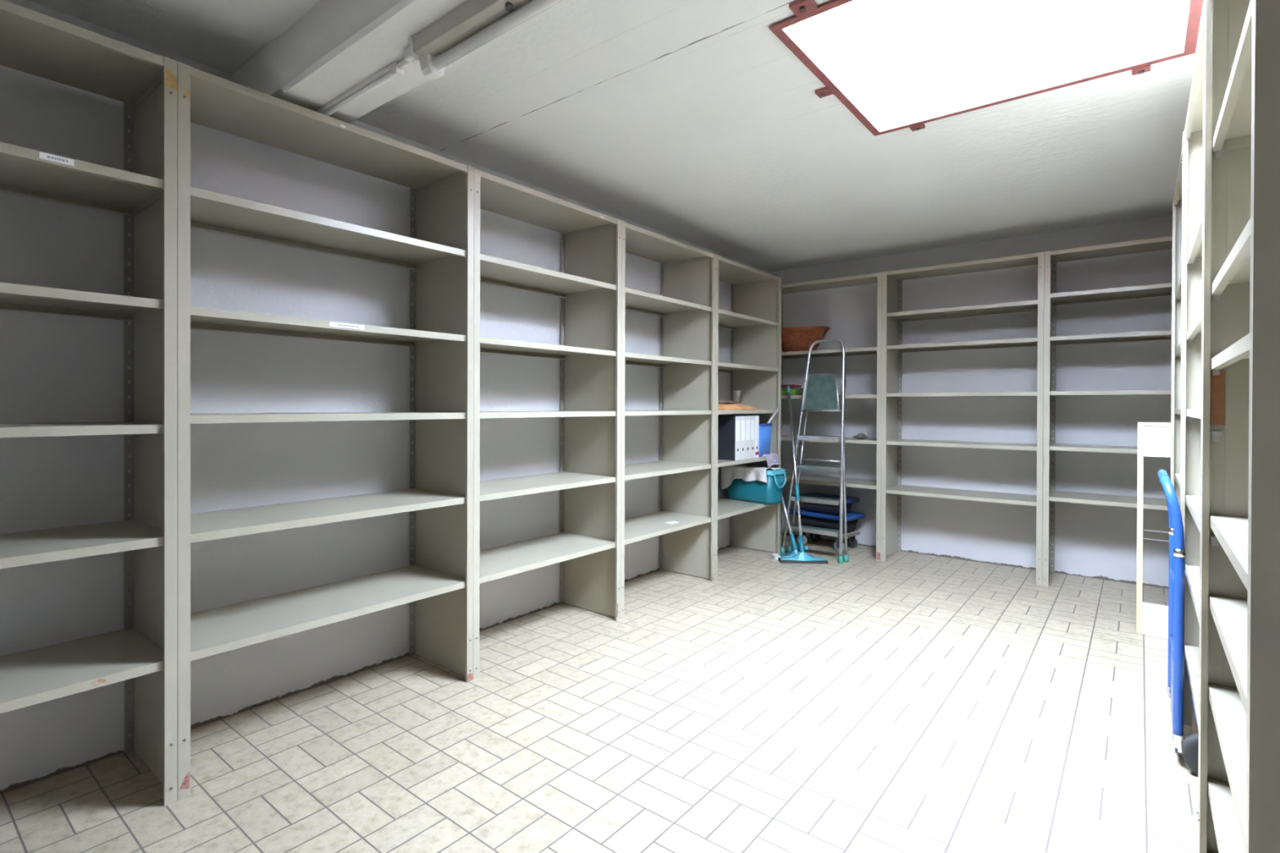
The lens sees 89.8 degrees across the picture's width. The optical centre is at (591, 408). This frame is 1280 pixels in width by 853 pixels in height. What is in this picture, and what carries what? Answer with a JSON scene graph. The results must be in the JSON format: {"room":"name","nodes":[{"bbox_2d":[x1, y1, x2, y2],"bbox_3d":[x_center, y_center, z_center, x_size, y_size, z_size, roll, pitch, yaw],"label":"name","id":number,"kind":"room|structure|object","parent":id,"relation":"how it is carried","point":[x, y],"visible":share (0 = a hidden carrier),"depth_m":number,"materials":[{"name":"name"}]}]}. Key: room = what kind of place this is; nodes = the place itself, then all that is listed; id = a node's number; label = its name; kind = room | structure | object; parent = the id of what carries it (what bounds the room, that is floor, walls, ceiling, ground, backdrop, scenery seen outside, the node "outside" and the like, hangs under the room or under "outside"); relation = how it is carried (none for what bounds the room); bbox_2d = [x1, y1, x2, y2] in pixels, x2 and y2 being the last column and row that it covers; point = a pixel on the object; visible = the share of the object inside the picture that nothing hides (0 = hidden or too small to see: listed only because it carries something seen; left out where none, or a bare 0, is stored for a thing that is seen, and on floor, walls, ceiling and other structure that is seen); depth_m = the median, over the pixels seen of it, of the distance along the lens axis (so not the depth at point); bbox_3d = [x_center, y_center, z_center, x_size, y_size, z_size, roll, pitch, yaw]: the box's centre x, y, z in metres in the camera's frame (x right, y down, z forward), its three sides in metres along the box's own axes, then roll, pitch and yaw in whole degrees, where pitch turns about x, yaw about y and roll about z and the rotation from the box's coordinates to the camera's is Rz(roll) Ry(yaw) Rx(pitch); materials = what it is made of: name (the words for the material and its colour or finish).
{"room":"storage room","nodes":[
{"label":"storage room","id":0,"kind":"room"},
{"bbox_2d":[0,0,770,794],"bbox_3d":[-0.638,-0.224,3.385,0.150,2.780,7.210,0,0,41],"label":"wall","id":1,"kind":"structure","parent":0,"point":[54,368],"depth_m":2.49,"materials":[{"name":"white paint"}]},
{"bbox_2d":[231,0,569,123],"bbox_3d":[-0.053,-1.157,1.495,3.189,0.193,0.296,0,0,41],"label":"beam","id":2,"kind":"structure","parent":1,"relation":"attached to","point":[335,46],"depth_m":2.00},
{"bbox_2d":[315,61,404,115],"bbox_3d":[-0.839,-1.048,2.189,0.665,0.036,0.034,0,0,41],"label":"lamp","id":3,"kind":"object","parent":2,"relation":"attached to","point":[391,71],"visible":0.7,"depth_m":2.10,"materials":[{"name":"white plastic"}]},
{"bbox_2d":[396,0,563,79],"bbox_3d":[-0.075,-1.011,1.515,1.380,0.098,0.102,0,0,41],"label":"lamp","id":4,"kind":"object","parent":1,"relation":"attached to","point":[473,24],"visible":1,"depth_m":1.71,"materials":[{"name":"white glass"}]},
{"bbox_2d":[0,533,1198,852],"bbox_3d":[0.625,1.235,2.306,3.489,0.120,7.210,0,0,41],"label":"floor","id":5,"kind":"structure","parent":0,"point":[908,702],"depth_m":2.27,"materials":[{"name":"tile"}]},
{"bbox_2d":[0,0,177,806],"bbox_3d":[-1.726,0.071,1.652,0.434,2.200,1.028,0,0,41],"label":"shelving unit","id":6,"kind":"object","parent":5,"relation":"on","point":[143,655],"visible":1,"depth_m":1.92,"materials":[{"name":"beige wood"}]},
{"bbox_2d":[177,61,474,800],"bbox_3d":[-1.029,0.069,2.465,0.434,2.200,1.112,0,0,41],"label":"shelving unit","id":7,"kind":"object","parent":5,"relation":"on","point":[439,251],"visible":0.65,"depth_m":2.53,"materials":[{"name":"beige metal"}]},
{"bbox_2d":[421,167,622,679],"bbox_3d":[-0.332,0.067,3.278,0.434,2.200,1.026,0,0,41],"label":"shelving unit","id":8,"kind":"object","parent":5,"relation":"on","point":[588,282],"visible":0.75,"depth_m":3.55,"materials":[{"name":"beige metal"}]},
{"bbox_2d":[620,220,715,619],"bbox_3d":[0.339,0.065,4.060,0.434,2.200,1.032,0,0,41],"label":"shelving unit","id":9,"kind":"object","parent":5,"relation":"on","point":[686,304],"visible":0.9,"depth_m":4.38,"materials":[{"name":"beige metal"}]},
{"bbox_2d":[665,520,678,524],"bbox_3d":[0.526,0.736,4.123,0.092,0.002,0.066,0,0,-41],"label":"paper scrap","id":10,"kind":"object","parent":9,"relation":"on","point":[673,522],"visible":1,"depth_m":4.11,"materials":[{"name":"white paper"}]},
{"bbox_2d":[715,254,781,580],"bbox_3d":[1.012,0.064,4.846,0.434,2.200,1.034,0,0,41],"label":"shelving unit","id":11,"kind":"object","parent":5,"relation":"on","point":[753,319],"visible":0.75,"depth_m":5.16,"materials":[{"name":"beige wood"}]},
{"bbox_2d":[717,415,740,460],"bbox_3d":[0.946,0.217,4.705,0.293,0.318,0.074,0,0,41],"label":"ring binder","id":12,"kind":"object","parent":11,"relation":"on","point":[729,427],"visible":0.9,"depth_m":4.62,"materials":[{"name":"black"}]},
{"bbox_2d":[719,415,745,459],"bbox_3d":[0.996,0.217,4.763,0.293,0.318,0.074,0,0,41],"label":"ring binder","id":13,"kind":"object","parent":11,"relation":"on","point":[742,418],"visible":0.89,"depth_m":4.67,"materials":[{"name":"white"}]},
{"bbox_2d":[718,402,757,410],"bbox_3d":[0.998,-0.016,4.743,0.265,0.058,0.505,0,0,41],"label":"folded cloth","id":14,"kind":"object","parent":11,"relation":"on","point":[727,406],"visible":0.54,"depth_m":4.64,"materials":[{"name":"fabric"}]},
{"bbox_2d":[718,399,739,402],"bbox_3d":[0.944,-0.051,4.710,0.189,0.023,0.319,0,0,41],"label":"folded cloth","id":15,"kind":"object","parent":14,"relation":"on","point":[722,400],"visible":0.57,"depth_m":4.62,"materials":[{"name":"grey fabric"}]},
{"bbox_2d":[731,415,750,459],"bbox_3d":[1.046,0.216,4.822,0.293,0.318,0.074,0,0,41],"label":"ring binder","id":16,"kind":"object","parent":11,"relation":"on","point":[747,418],"visible":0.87,"depth_m":4.73,"materials":[{"name":"white"}]},
{"bbox_2d":[744,415,755,458],"bbox_3d":[1.097,0.216,4.880,0.293,0.318,0.074,0,0,41],"label":"ring binder","id":17,"kind":"object","parent":11,"relation":"on","point":[752,417],"visible":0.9,"depth_m":4.79,"materials":[{"name":"white"}]},
{"bbox_2d":[727,464,786,504],"bbox_3d":[1.297,0.602,5.059,0.226,0.264,0.478,0,0,-39],"label":"bucket","id":18,"kind":"object","parent":11,"relation":"on","point":[753,491],"visible":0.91,"depth_m":4.93,"materials":[{"name":"teal plastic"}]},
{"bbox_2d":[720,464,782,489],"bbox_3d":[1.264,0.554,5.061,0.220,0.206,0.427,0,0,-39],"label":"cleaning cloth","id":19,"kind":"object","parent":18,"relation":"on","point":[728,473],"visible":0.99,"depth_m":5.01,"materials":[{"name":"white fabric"}]},
{"bbox_2d":[761,453,779,466],"bbox_3d":[1.387,0.406,5.013,0.097,0.099,0.227,0,0,41],"label":"rag","id":20,"kind":"object","parent":19,"relation":"on","point":[771,459],"visible":0.92,"depth_m":4.97,"materials":[{"name":"purple fabric"}]},
{"bbox_2d":[755,415,759,457],"bbox_3d":[1.143,0.216,4.935,0.293,0.318,0.060,0,0,41],"label":"ring binder","id":21,"kind":"object","parent":11,"relation":"on","point":[757,417],"visible":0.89,"depth_m":4.84,"materials":[{"name":"white"}]},
{"bbox_2d":[758,422,772,457],"bbox_3d":[1.271,0.246,5.056,0.253,0.256,0.233,0,0,41],"label":"bin","id":22,"kind":"object","parent":11,"relation":"on","point":[765,429],"visible":0.32,"depth_m":4.96,"materials":[{"name":"blue plastic"}]},
{"bbox_2d":[766,406,780,423],"bbox_3d":[1.354,0.177,5.031,0.249,0.379,0.027,0,0,17],"label":"stick","id":23,"kind":"object","parent":22,"relation":"in","point":[777,409],"visible":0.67,"depth_m":5.00,"materials":[{"name":"metal"}]},
{"bbox_2d":[772,494,813,559],"bbox_3d":[1.562,0.913,4.966,0.310,0.503,0.157,0,0,3],"label":"mop","id":24,"kind":"object","parent":5,"relation":"on","point":[794,551],"visible":0.57,"depth_m":4.95,"materials":[{"name":"teal plastic"}]},
{"bbox_2d":[777,386,827,564],"bbox_3d":[1.613,0.489,5.065,0.348,1.349,0.550,0,0,3],"label":"mop","id":25,"kind":"object","parent":5,"relation":"on","point":[801,557],"visible":1,"depth_m":4.88,"materials":[{"name":"teal plastic"}]},
{"bbox_2d":[780,338,848,563],"bbox_3d":[1.778,0.307,5.036,0.519,1.717,0.251,0,0,41],"label":"stepladder","id":26,"kind":"object","parent":5,"relation":"on","point":[820,393],"visible":0.96,"depth_m":5.01,"materials":[{"name":"metal"}]},
{"bbox_2d":[797,530,859,551],"bbox_3d":[1.984,1.092,5.392,0.280,0.141,0.450,0,0,-41],"label":"dolly","id":27,"kind":"object","parent":5,"relation":"on","point":[851,541],"visible":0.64,"depth_m":5.32,"materials":[{"name":"grey"}]},
{"bbox_2d":[790,506,865,533],"bbox_3d":[1.985,0.946,5.391,0.336,0.150,0.526,0,0,-41],"label":"crate","id":28,"kind":"object","parent":27,"relation":"on","point":[809,518],"visible":0.56,"depth_m":5.28,"materials":[{"name":"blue plastic"}]},
{"bbox_2d":[799,493,859,515],"bbox_3d":[1.985,0.807,5.391,0.306,0.126,0.446,0,0,-41],"label":"crate","id":29,"kind":"object","parent":28,"relation":"on","point":[820,508],"visible":0.63,"depth_m":5.33,"materials":[{"name":"grey plastic"}]},
{"bbox_2d":[780,271,882,561],"bbox_3d":[1.962,0.064,5.359,1.008,2.200,0.434,0,0,41],"label":"shelving unit","id":30,"kind":"object","parent":5,"relation":"on","point":[871,278],"visible":0.31,"depth_m":5.11,"materials":[{"name":"beige wood"}]},
{"bbox_2d":[781,384,803,395],"bbox_3d":[1.696,-0.154,5.481,0.245,0.092,0.190,0,0,41],"label":"dustpan","id":31,"kind":"object","parent":30,"relation":"on","point":[797,391],"visible":0.7,"depth_m":5.40,"materials":[{"name":"green plastic"}]},
{"bbox_2d":[781,325,830,351],"bbox_3d":[1.794,-0.579,5.521,0.532,0.210,0.420,0,0,41],"label":"wicker basket","id":32,"kind":"object","parent":30,"relation":"on","point":[793,339],"visible":0.73,"depth_m":5.38,"materials":[{"name":"brown wicker"}]},
{"bbox_2d":[852,433,868,439],"bbox_3d":[2.144,0.223,5.105,0.119,0.050,0.071,0,0,41],"label":"rag","id":33,"kind":"object","parent":30,"relation":"on","point":[860,436],"visible":1,"depth_m":5.08,"materials":[{"name":"grey fabric"}]},
{"bbox_2d":[880,251,1044,586],"bbox_3d":[2.728,0.069,4.702,1.008,2.200,0.434,0,0,41],"label":"shelving unit","id":34,"kind":"object","parent":5,"relation":"on","point":[891,316],"visible":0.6,"depth_m":4.77,"materials":[{"name":"beige metal"}]},
{"bbox_2d":[1042,235,1172,586],"bbox_3d":[3.495,0.075,4.044,1.008,2.200,0.434,0,0,41],"label":"shelving unit","id":35,"kind":"object","parent":5,"relation":"on","point":[1052,299],"visible":0.52,"depth_m":4.20,"materials":[{"name":"beige wood"}]},
{"bbox_2d":[1136,422,1170,638],"bbox_3d":[3.039,0.625,3.157,0.530,1.104,0.087,0,0,41],"label":"panel","id":36,"kind":"object","parent":5,"relation":"on","point":[1153,440],"visible":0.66,"depth_m":3.29,"materials":[{"name":"beige wood"}]},
{"bbox_2d":[1170,137,1182,507],"bbox_3d":[2.700,0.079,2.644,0.434,2.200,1.028,0,0,41],"label":"shelving unit","id":37,"kind":"object","parent":5,"relation":"on","point":[1176,282],"visible":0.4,"depth_m":3.15,"materials":[{"name":"beige wood"}]},
{"bbox_2d":[1157,469,1198,774],"bbox_3d":[2.129,0.705,2.260,0.198,0.949,0.590,0,0,41],"label":"truck","id":38,"kind":"object","parent":5,"relation":"on","point":[1188,747],"visible":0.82,"depth_m":2.11,"materials":[{"name":"blue painted steel"},{"name":"black rubber"},{"name":"galvanised steel"}]},
{"bbox_2d":[1180,0,1204,852],"bbox_3d":[2.014,0.081,1.843,0.434,2.200,1.078,0,0,41],"label":"shelving unit","id":39,"kind":"object","parent":5,"relation":"on","point":[1193,159],"visible":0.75,"depth_m":2.36,"materials":[{"name":"beige metal"}]},
{"bbox_2d":[1191,695,1198,733],"bbox_3d":[2.220,1.113,2.130,0.314,0.134,0.284,0,0,41],"label":"cardboard box","id":40,"kind":"object","parent":5,"relation":"on","point":[1194,727],"visible":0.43,"depth_m":2.24,"materials":[{"name":"brown cardboard"}]},
{"bbox_2d":[1197,0,1279,852],"bbox_3d":[1.359,0.083,1.081,0.434,2.200,0.928,0,0,41],"label":"shelving unit","id":41,"kind":"object","parent":5,"relation":"on","point":[1239,733],"visible":1,"depth_m":1.28,"materials":[{"name":"beige metal"}]},
{"bbox_2d":[1209,370,1225,425],"bbox_3d":[1.513,-0.025,1.554,0.036,0.132,0.001,0,0,41],"label":"sticker","id":42,"kind":"object","parent":41,"relation":"attached to","point":[1217,383],"visible":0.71,"depth_m":1.55,"materials":[{"name":"orange paper"}]},
{"bbox_2d":[29,0,1204,271],"bbox_3d":[0.633,-1.430,2.292,3.189,0.350,6.910,0,0,41],"label":"ceiling","id":43,"kind":"structure","parent":0,"point":[691,121],"depth_m":2.83,"materials":[{"name":"white paint"}]},
{"bbox_2d":[768,0,1203,136],"bbox_3d":[1.321,-1.302,2.176,1.120,0.142,1.215,0,0,41],"label":"frame","id":44,"kind":"structure","parent":43,"relation":"attached to","point":[1138,54],"depth_m":2.45,"materials":[{"name":"red metal"}]},
{"bbox_2d":[770,214,1172,588],"bbox_3d":[2.928,-0.222,4.978,3.189,2.780,0.150,0,0,41],"label":"wall","id":45,"kind":"structure","parent":0,"point":[1097,541],"depth_m":4.77,"materials":[{"name":"white paint"}]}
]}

